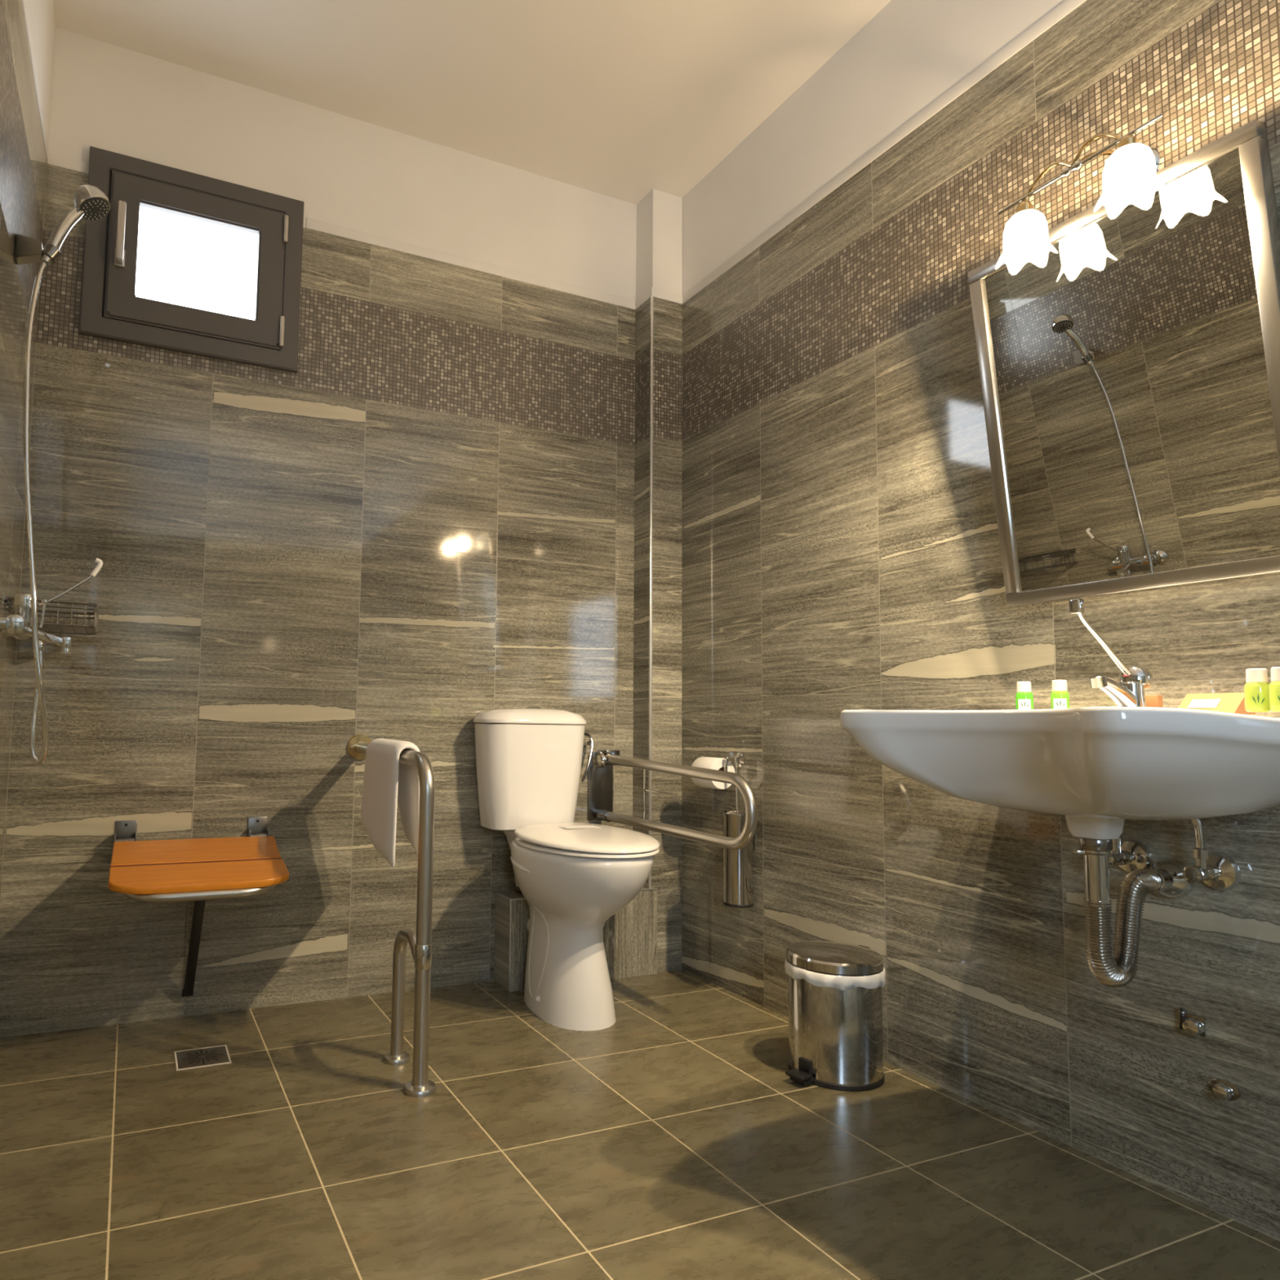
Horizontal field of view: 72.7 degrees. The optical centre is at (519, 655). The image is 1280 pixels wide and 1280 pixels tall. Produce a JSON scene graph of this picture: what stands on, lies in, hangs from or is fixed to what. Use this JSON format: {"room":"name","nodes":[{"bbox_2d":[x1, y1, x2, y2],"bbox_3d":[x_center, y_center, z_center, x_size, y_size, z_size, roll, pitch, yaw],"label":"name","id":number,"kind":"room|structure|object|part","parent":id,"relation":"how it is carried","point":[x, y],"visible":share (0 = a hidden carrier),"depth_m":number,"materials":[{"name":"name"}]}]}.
{"room":"accessible bathroom","nodes":[
{"label":"accessible bathroom","id":0,"kind":"room"},
{"bbox_2d":[0,0,55,898],"bbox_3d":[-0.342,-0.553,-0.003,0.120,2.690,4.901,3,-5,-24],"label":"wall","id":1,"kind":"structure","parent":0,"point":[23,157],"depth_m":1.97,"materials":[{"name":"tile"}]},
{"bbox_2d":[14,233,61,265],"bbox_3d":[-1.056,-0.882,1.863,0.132,0.071,0.045,0,-5,17],"label":"bracket","id":2,"kind":"object","parent":1,"relation":"attached to","point":[28,250],"visible":0.94,"depth_m":1.85,"materials":[{"name":"silver metal"}]},
{"bbox_3d":[-1.066,-0.885,1.864,0.117,0.066,0.028,-1,-5,27],"label":"bracket arm","id":3,"kind":"part","parent":2,"relation":"part of","materials":[{"name":"beige"}]},
{"bbox_2d":[0,557,102,654],"bbox_3d":[-0.995,-0.113,1.802,0.206,0.219,0.210,3,-5,-24],"label":"shower mixer","id":4,"kind":"object","parent":1,"relation":"attached to","point":[18,624],"visible":0.89,"depth_m":1.78,"materials":[{"name":"silver metal"}]},
{"bbox_2d":[38,640,44,651],"bbox_3d":[-0.999,-0.020,1.788,0.019,0.022,0.019,3,-5,-24],"label":"outlet","id":5,"kind":"object","parent":4,"relation":"attached to","point":[42,642],"depth_m":1.78,"materials":[{"name":"silver metal"}]},
{"bbox_3d":[-0.991,-0.039,1.793,0.087,0.041,0.022,2,-5,-17],"label":"spout","id":6,"kind":"part","parent":4,"relation":"part of","materials":[{"name":"silver metal"}]},
{"bbox_3d":[-0.969,-0.151,1.852,0.119,0.104,0.007,5,-6,-42],"label":"lever","id":7,"kind":"part","parent":4,"relation":"part of","materials":[{"name":"silver metal"}]},
{"bbox_2d":[4,596,99,635],"bbox_3d":[-1.143,-0.093,2.111,0.192,0.062,0.224,3,-5,-24],"label":"wire basket","id":8,"kind":"object","parent":1,"relation":"attached to","point":[50,628],"visible":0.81,"depth_m":2.09,"materials":[{"name":"silver metal"}]},
{"bbox_2d":[22,184,110,764],"bbox_3d":[-0.982,-0.411,1.822,0.100,1.274,0.162,0,-5,10],"label":"shower","id":9,"kind":"object","parent":1,"relation":"attached to","point":[91,203],"visible":1,"depth_m":1.77,"materials":[{"name":"silver metal"}]},
{"bbox_3d":[-0.992,-0.920,1.874,0.026,0.168,0.088,-3,-6,41],"label":"handle","id":10,"kind":"part","parent":9,"relation":"part of","materials":[{"name":"silver metal"}]},
{"bbox_2d":[22,0,1086,309],"bbox_3d":[0.633,-1.465,0.508,1.997,0.034,4.905,3,-5,-24],"label":"trim","id":11,"kind":"structure","parent":1,"relation":"attached to","point":[1066,6],"depth_m":2.53,"materials":[{"name":"white paint"}]},
{"bbox_2d":[0,26,636,1037],"bbox_3d":[-0.414,-0.333,2.710,2.227,2.690,0.120,3,-5,-24],"label":"wall","id":12,"kind":"structure","parent":0,"point":[419,529],"depth_m":2.54,"materials":[{"name":"tile"}]},
{"bbox_2d":[79,146,304,373],"bbox_3d":[-0.925,-1.119,2.467,0.579,0.527,0.126,3,-5,-24],"label":"window","id":13,"kind":"structure","parent":12,"relation":"in","point":[179,260],"depth_m":2.45,"materials":[{"name":"grey"}]},
{"bbox_3d":[-1.090,-1.151,2.347,0.026,0.170,0.038,3,-5,-24],"label":"handle","id":14,"kind":"part","parent":13,"relation":"part of","materials":[{"name":"beige"}]},
{"bbox_3d":[-0.927,-1.117,2.478,0.468,0.418,0.075,3,-5,-24],"label":"sash","id":15,"kind":"part","parent":13,"relation":"part of","materials":[{"name":"grey metal"}]},
{"bbox_3d":[-0.923,-1.119,2.469,0.344,0.290,0.008,3,-5,-24],"label":"pane","id":16,"kind":"part","parent":13,"relation":"part of","materials":[{"name":"white glass"}]},
{"bbox_2d":[107,816,288,996],"bbox_3d":[-0.813,0.672,2.164,0.411,0.473,0.407,3,-5,-24],"label":"shower bench","id":17,"kind":"object","parent":12,"relation":"attached to","point":[198,870],"visible":1,"depth_m":2.13,"materials":[{"name":"orange wood"}]},
{"bbox_3d":[-0.845,0.729,2.239,0.025,0.363,0.212,3,-5,-27],"label":"prop leg","id":18,"kind":"part","parent":17,"relation":"part of","materials":[{"name":"grey metal"}]},
{"bbox_3d":[-0.805,0.532,2.158,0.364,0.099,0.370,3,-5,-24],"label":"support frame","id":19,"kind":"part","parent":17,"relation":"part of","materials":[{"name":"silver metal"}]},
{"bbox_2d":[346,734,436,1097],"bbox_3d":[-0.340,0.593,2.210,0.076,0.765,0.726,3,-5,-23],"label":"grab rail","id":20,"kind":"object","parent":12,"relation":"attached to","point":[420,940],"visible":0.97,"depth_m":1.91,"materials":[{"name":"silver metal"}]},
{"bbox_2d":[360,737,420,867],"bbox_3d":[-0.310,0.367,2.203,0.133,0.302,0.288,3,-5,-24],"label":"towel","id":21,"kind":"object","parent":20,"relation":"hanging from","point":[388,783],"visible":0.89,"depth_m":2.13,"materials":[{"name":"white fabric"}]},
{"bbox_3d":[-0.255,0.794,1.980,0.030,0.319,0.203,3,-5,-24],"label":"leg","id":22,"kind":"part","parent":20,"relation":"part of","materials":[{"name":"silver metal"}]},
{"bbox_2d":[581,733,593,782],"bbox_3d":[0.215,0.337,2.842,0.054,0.160,0.066,3,-5,-24],"label":"hose","id":23,"kind":"object","parent":12,"relation":"attached to","point":[590,742],"visible":0.83,"depth_m":2.83,"materials":[{"name":"silver metal"}]},
{"bbox_2d":[648,296,653,888],"bbox_3d":[0.442,-0.105,2.897,0.009,2.294,0.009,3,-5,-24],"label":"trim","id":24,"kind":"structure","parent":12,"relation":"attached to","point":[650,772],"depth_m":2.91,"materials":[{"name":"silver metal"}]},
{"bbox_2d":[587,749,757,849],"bbox_3d":[0.450,0.410,2.535,0.123,0.236,0.808,3,-5,-24],"label":"grab bar","id":25,"kind":"object","parent":12,"relation":"attached to","point":[600,772],"visible":0.99,"depth_m":2.57,"materials":[{"name":"silver metal"}]},
{"bbox_3d":[0.272,0.444,2.893,0.096,0.219,0.006,3,-5,-24],"label":"wall plate","id":26,"kind":"part","parent":25,"relation":"part of","materials":[{"name":"silver metal"}]},
{"bbox_2d":[592,808,613,822],"bbox_3d":[0.277,0.529,2.843,0.038,0.038,0.080,3,-5,-24],"label":"socket","id":27,"kind":"object","parent":25,"relation":"attached to","point":[598,814],"depth_m":2.83,"materials":[{"name":"silver metal"}]},
{"bbox_3d":[0.429,0.427,2.631,0.102,0.186,0.010,0,-5,15],"label":"paper rod","id":28,"kind":"part","parent":25,"relation":"part of","materials":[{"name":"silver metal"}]},
{"bbox_2d":[53,0,891,204],"bbox_3d":[0.621,-1.889,0.586,2.227,0.100,5.241,3,-5,-24],"label":"ceiling","id":29,"kind":"structure","parent":0,"point":[624,100],"depth_m":2.46,"materials":[{"name":"white paint"}]},
{"bbox_2d":[0,968,1279,1279],"bbox_3d":[0.576,0.891,0.360,2.227,0.100,5.241,3,-5,-24],"label":"floor","id":30,"kind":"structure","parent":0,"point":[673,1140],"depth_m":1.57,"materials":[{"name":"tile"}]},
{"bbox_2d":[173,1044,231,1071],"bbox_3d":[-0.754,0.956,2.042,0.120,0.002,0.120,3,-5,-24],"label":"floor drain","id":31,"kind":"object","parent":30,"relation":"on","point":[217,1055],"visible":1,"depth_m":2.04,"materials":[{"name":"silver metal"}]},
{"bbox_2d":[473,706,659,1031],"bbox_3d":[0.143,0.574,2.471,0.398,0.861,0.646,3,-5,-24],"label":"toilet","id":32,"kind":"object","parent":30,"relation":"on","point":[571,882],"depth_m":2.37,"materials":[{"name":"white ceramic"}]},
{"bbox_3d":[0.036,0.192,2.702,0.356,0.048,0.189,3,-5,-24],"label":"cistern lid","id":33,"kind":"part","parent":32,"relation":"part of","materials":[{"name":"white ceramic"}]},
{"bbox_3d":[0.048,0.842,2.441,0.041,0.260,0.135,3,-5,-20],"label":"pedestal moulding","id":34,"kind":"part","parent":32,"relation":"part of","materials":[{"name":"white ceramic"}]},
{"bbox_3d":[0.175,0.496,2.482,0.115,0.004,0.055,3,-5,-24],"label":"paper strip","id":35,"kind":"part","parent":32,"relation":"part of","materials":[{"name":"white paper"}]},
{"bbox_3d":[0.190,0.506,2.410,0.370,0.032,0.487,3,-5,-24],"label":"seat lid","id":36,"kind":"part","parent":32,"relation":"part of","materials":[{"name":"white plastic"}]},
{"bbox_2d":[493,886,657,991],"bbox_3d":[0.185,0.893,2.756,0.524,0.272,0.122,3,-5,-24],"label":"boxing","id":37,"kind":"structure","parent":30,"relation":"on","point":[630,934],"depth_m":2.74,"materials":[{"name":"tile"}]},
{"bbox_2d":[494,888,657,991],"bbox_3d":[0.185,0.892,2.754,0.526,0.274,0.126,3,-5,-24],"label":"trim","id":38,"kind":"structure","parent":37,"relation":"attached to","point":[504,896],"depth_m":2.60,"materials":[{"name":"silver metal"}]},
{"bbox_2d":[785,941,884,1091],"bbox_3d":[0.739,0.836,2.015,0.215,0.284,0.238,-1,-5,21],"label":"pedal bin","id":39,"kind":"object","parent":30,"relation":"on","point":[836,1036],"visible":1,"depth_m":1.94,"materials":[{"name":"silver metal"}]},
{"bbox_3d":[0.745,0.711,2.036,0.215,0.033,0.215,3,-5,-24],"label":"bin lid","id":40,"kind":"part","parent":39,"relation":"part of","materials":[{"name":"silver metal"}]},
{"bbox_2d":[784,957,885,990],"bbox_3d":[0.744,0.748,2.033,0.226,0.038,0.225,3,-5,-24],"label":"liner","id":41,"kind":"object","parent":39,"relation":"in","point":[842,983],"visible":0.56,"depth_m":1.94,"materials":[{"name":"white plastic"}]},
{"bbox_2d":[632,297,682,972],"bbox_3d":[0.477,-0.099,2.970,0.127,2.294,0.107,3,-5,-24],"label":"column","id":42,"kind":"structure","parent":0,"point":[667,549],"depth_m":2.94,"materials":[{"name":"tile"}]},
{"bbox_2d":[636,188,682,298],"bbox_3d":[0.500,-1.439,3.080,0.123,0.396,0.106,3,-5,-24],"label":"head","id":43,"kind":"structure","parent":42,"relation":"on","point":[660,213],"depth_m":3.04},
{"bbox_2d":[681,0,1279,1240],"bbox_3d":[1.579,-0.452,0.858,0.120,2.690,4.901,3,-5,-24],"label":"wall","id":44,"kind":"structure","parent":0,"point":[842,551],"depth_m":2.02,"materials":[{"name":"tile"}]},
{"bbox_2d":[724,752,745,771],"bbox_3d":[0.627,0.335,2.665,0.062,0.070,0.149,3,-5,-24],"label":"holder","id":45,"kind":"object","parent":44,"relation":"attached to","point":[742,758],"visible":0.62,"depth_m":2.61,"materials":[{"name":"silver metal"}]},
{"bbox_2d":[691,756,734,789],"bbox_3d":[0.598,0.365,2.665,0.096,0.096,0.102,3,-5,-24],"label":"toilet roll","id":46,"kind":"object","parent":45,"relation":"on","point":[714,763],"visible":0.54,"depth_m":2.63,"materials":[{"name":"white paper"}]},
{"bbox_3d":[0.625,0.340,2.670,0.062,0.061,0.138,3,-5,-24],"label":"arm","id":47,"kind":"part","parent":45,"relation":"part of","materials":[{"name":"silver metal"}]},
{"bbox_2d":[722,756,755,907],"bbox_3d":[0.647,0.519,2.545,0.091,0.431,0.091,-1,-5,21],"label":"toilet brush holder","id":48,"kind":"object","parent":44,"relation":"attached to","point":[738,864],"visible":0.84,"depth_m":2.50,"materials":[{"name":"silver metal"}]},
{"bbox_3d":[0.647,0.464,2.549,0.068,0.013,0.068,3,-5,-24],"label":"splash lid","id":49,"kind":"part","parent":48,"relation":"part of","materials":[{"name":"silver metal"}]},
{"bbox_3d":[0.647,0.384,2.558,0.013,0.160,0.013,-1,-5,21],"label":"brush handle","id":50,"kind":"part","parent":48,"relation":"part of","materials":[{"name":"silver metal"}]},
{"bbox_2d":[722,810,753,905],"bbox_3d":[0.645,0.597,2.538,0.090,0.266,0.090,3,-5,-24],"label":"canister","id":51,"kind":"object","parent":48,"relation":"on","point":[738,864],"depth_m":2.50,"materials":[{"name":"silver metal"}]},
{"bbox_2d":[840,706,1279,839],"bbox_3d":[0.920,0.199,1.430,0.551,0.208,0.637,3,-5,-24],"label":"washbasin","id":52,"kind":"object","parent":44,"relation":"attached to","point":[1098,768],"visible":1,"depth_m":1.25,"materials":[{"name":"white ceramic"}]},
{"bbox_2d":[1015,681,1033,709],"bbox_3d":[0.978,0.083,1.664,0.030,0.064,0.030,3,-5,-24],"label":"toiletry bottle","id":53,"kind":"object","parent":52,"relation":"on","point":[1024,696],"visible":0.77,"depth_m":1.65,"materials":[{"name":"green plastic"}]},
{"bbox_2d":[1050,680,1069,708],"bbox_3d":[1.006,0.078,1.600,0.030,0.064,0.030,3,-5,-24],"label":"toiletry bottle","id":54,"kind":"object","parent":52,"relation":"on","point":[1060,696],"visible":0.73,"depth_m":1.59,"materials":[{"name":"green plastic"}]},
{"bbox_2d":[1068,598,1153,706],"bbox_3d":[1.025,0.005,1.492,0.189,0.196,0.052,3,-5,-24],"label":"tap","id":55,"kind":"object","parent":52,"relation":"on","point":[1129,691],"visible":0.89,"depth_m":1.49,"materials":[{"name":"silver metal"}]},
{"bbox_3d":[1.012,-0.027,1.488,0.144,0.126,0.013,3,-5,-24],"label":"lever","id":56,"kind":"part","parent":55,"relation":"part of","materials":[{"name":"silver metal"}]},
{"bbox_3d":[1.037,0.067,1.493,0.094,0.063,0.034,3,-5,-24],"label":"spout","id":57,"kind":"part","parent":55,"relation":"part of","materials":[{"name":"silver metal"}]},
{"bbox_2d":[1116,681,1146,706],"bbox_3d":[1.075,0.076,1.509,0.052,0.058,0.052,3,-5,-24],"label":"tap","id":58,"kind":"object","parent":55,"relation":"on","point":[1135,694],"depth_m":1.49,"materials":[{"name":"silver metal"}]},
{"bbox_2d":[1072,836,1194,987],"bbox_3d":[1.051,0.434,1.478,0.250,0.250,0.068,3,-5,-24],"label":"pipe","id":59,"kind":"object","parent":52,"relation":"attached to","point":[1115,966],"visible":1,"depth_m":1.44,"materials":[{"name":"silver metal"}]},
{"bbox_2d":[1145,695,1163,707],"bbox_3d":[1.127,0.089,1.537,0.016,0.035,0.036,3,-5,-24],"label":"carton","id":60,"kind":"object","parent":52,"relation":"on","point":[1151,700],"visible":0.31,"depth_m":1.52,"materials":[{"name":"orange cardboard"}]},
{"bbox_2d":[1177,692,1255,714],"bbox_3d":[1.140,0.079,1.411,0.062,0.035,0.086,3,-5,-24],"label":"soap box","id":61,"kind":"object","parent":52,"relation":"on","point":[1233,703],"visible":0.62,"depth_m":1.40,"materials":[{"name":"yellow cardboard"}]},
{"bbox_2d":[1244,668,1271,712],"bbox_3d":[1.079,0.051,1.257,0.031,0.064,0.030,3,-5,-24],"label":"toiletry bottle","id":62,"kind":"object","parent":52,"relation":"on","point":[1256,693],"visible":0.95,"depth_m":1.25,"materials":[{"name":"green"}]},
{"bbox_2d":[1252,694,1264,703],"bbox_3d":[1.070,0.063,1.244,0.013,0.016,0.002,-3,-6,37],"label":"print","id":63,"kind":"object","parent":62,"relation":"on","point":[1256,699],"depth_m":1.24,"materials":[{"name":"green"}]},
{"bbox_2d":[1268,666,1279,711],"bbox_3d":[1.085,0.049,1.221,0.031,0.064,0.030,3,-5,-24],"label":"toiletry bottle","id":64,"kind":"object","parent":52,"relation":"on","point":[1274,686],"visible":1,"depth_m":1.22,"materials":[{"name":"green"}]},
{"bbox_2d":[997,112,1164,248],"bbox_3d":[1.069,-0.858,1.578,0.260,0.221,0.294,3,-5,-24],"label":"wall lamp","id":65,"kind":"object","parent":44,"relation":"attached to","point":[1147,162],"visible":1,"depth_m":1.59,"materials":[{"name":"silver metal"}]},
{"bbox_3d":[0.958,-0.790,1.627,0.023,0.036,0.023,3,-5,-24],"label":"bulb","id":66,"kind":"part","parent":65,"relation":"part of","materials":[{"name":"white glass"}]},
{"bbox_3d":[0.997,-0.882,1.551,0.006,0.060,0.188,3,-5,-24],"label":"arched arm","id":67,"kind":"part","parent":65,"relation":"part of","materials":[{"name":"gold metal"}]},
{"bbox_3d":[1.086,-0.909,1.593,0.200,0.075,0.009,3,-5,-24],"label":"stem","id":68,"kind":"part","parent":65,"relation":"part of","materials":[{"name":"gold metal"}]},
{"bbox_3d":[1.034,-0.814,1.459,0.023,0.036,0.023,3,-5,-24],"label":"bulb","id":69,"kind":"part","parent":65,"relation":"part of","materials":[{"name":"white glass"}]},
{"bbox_2d":[968,119,1279,606],"bbox_3d":[1.112,-0.475,1.589,0.136,0.713,0.514,3,-5,-24],"label":"mirror","id":70,"kind":"object","parent":44,"relation":"attached to","point":[1128,354],"visible":1,"depth_m":1.54,"materials":[{"name":"grey mirror"}]},
{"bbox_2d":[1108,835,1151,872],"bbox_3d":[1.102,0.330,1.581,0.083,0.148,0.064,3,-5,-24],"label":"angle valve","id":71,"kind":"object","parent":44,"relation":"attached to","point":[1131,855],"visible":0.61,"depth_m":1.57,"materials":[{"name":"silver metal"}]},
{"bbox_3d":[1.071,0.370,1.564,0.017,0.028,0.028,3,-5,-24],"label":"valve knob","id":72,"kind":"part","parent":71,"relation":"part of","materials":[{"name":"silver metal"}]},
{"bbox_2d":[1177,1007,1205,1036],"bbox_3d":[1.162,0.637,1.488,0.021,0.040,0.037,3,-5,-24],"label":"wall fitting","id":73,"kind":"object","parent":44,"relation":"attached to","point":[1193,1024],"visible":1,"depth_m":1.48,"materials":[{"name":"silver metal"}]},
{"bbox_2d":[1182,818,1240,890],"bbox_3d":[1.159,0.319,1.456,0.083,0.161,0.064,3,-5,-24],"label":"angle valve","id":74,"kind":"object","parent":44,"relation":"attached to","point":[1218,871],"visible":0.89,"depth_m":1.45,"materials":[{"name":"silver metal"}]},
{"bbox_3d":[1.128,0.366,1.438,0.017,0.028,0.028,3,-5,-24],"label":"valve knob","id":75,"kind":"part","parent":74,"relation":"part of","materials":[{"name":"silver metal"}]},
{"bbox_2d":[1208,1078,1240,1100],"bbox_3d":[1.177,0.730,1.442,0.022,0.032,0.046,3,-5,-24],"label":"wall fitting","id":76,"kind":"object","parent":44,"relation":"attached to","point":[1223,1089],"visible":1,"depth_m":1.43,"materials":[{"name":"silver metal"}]}
]}

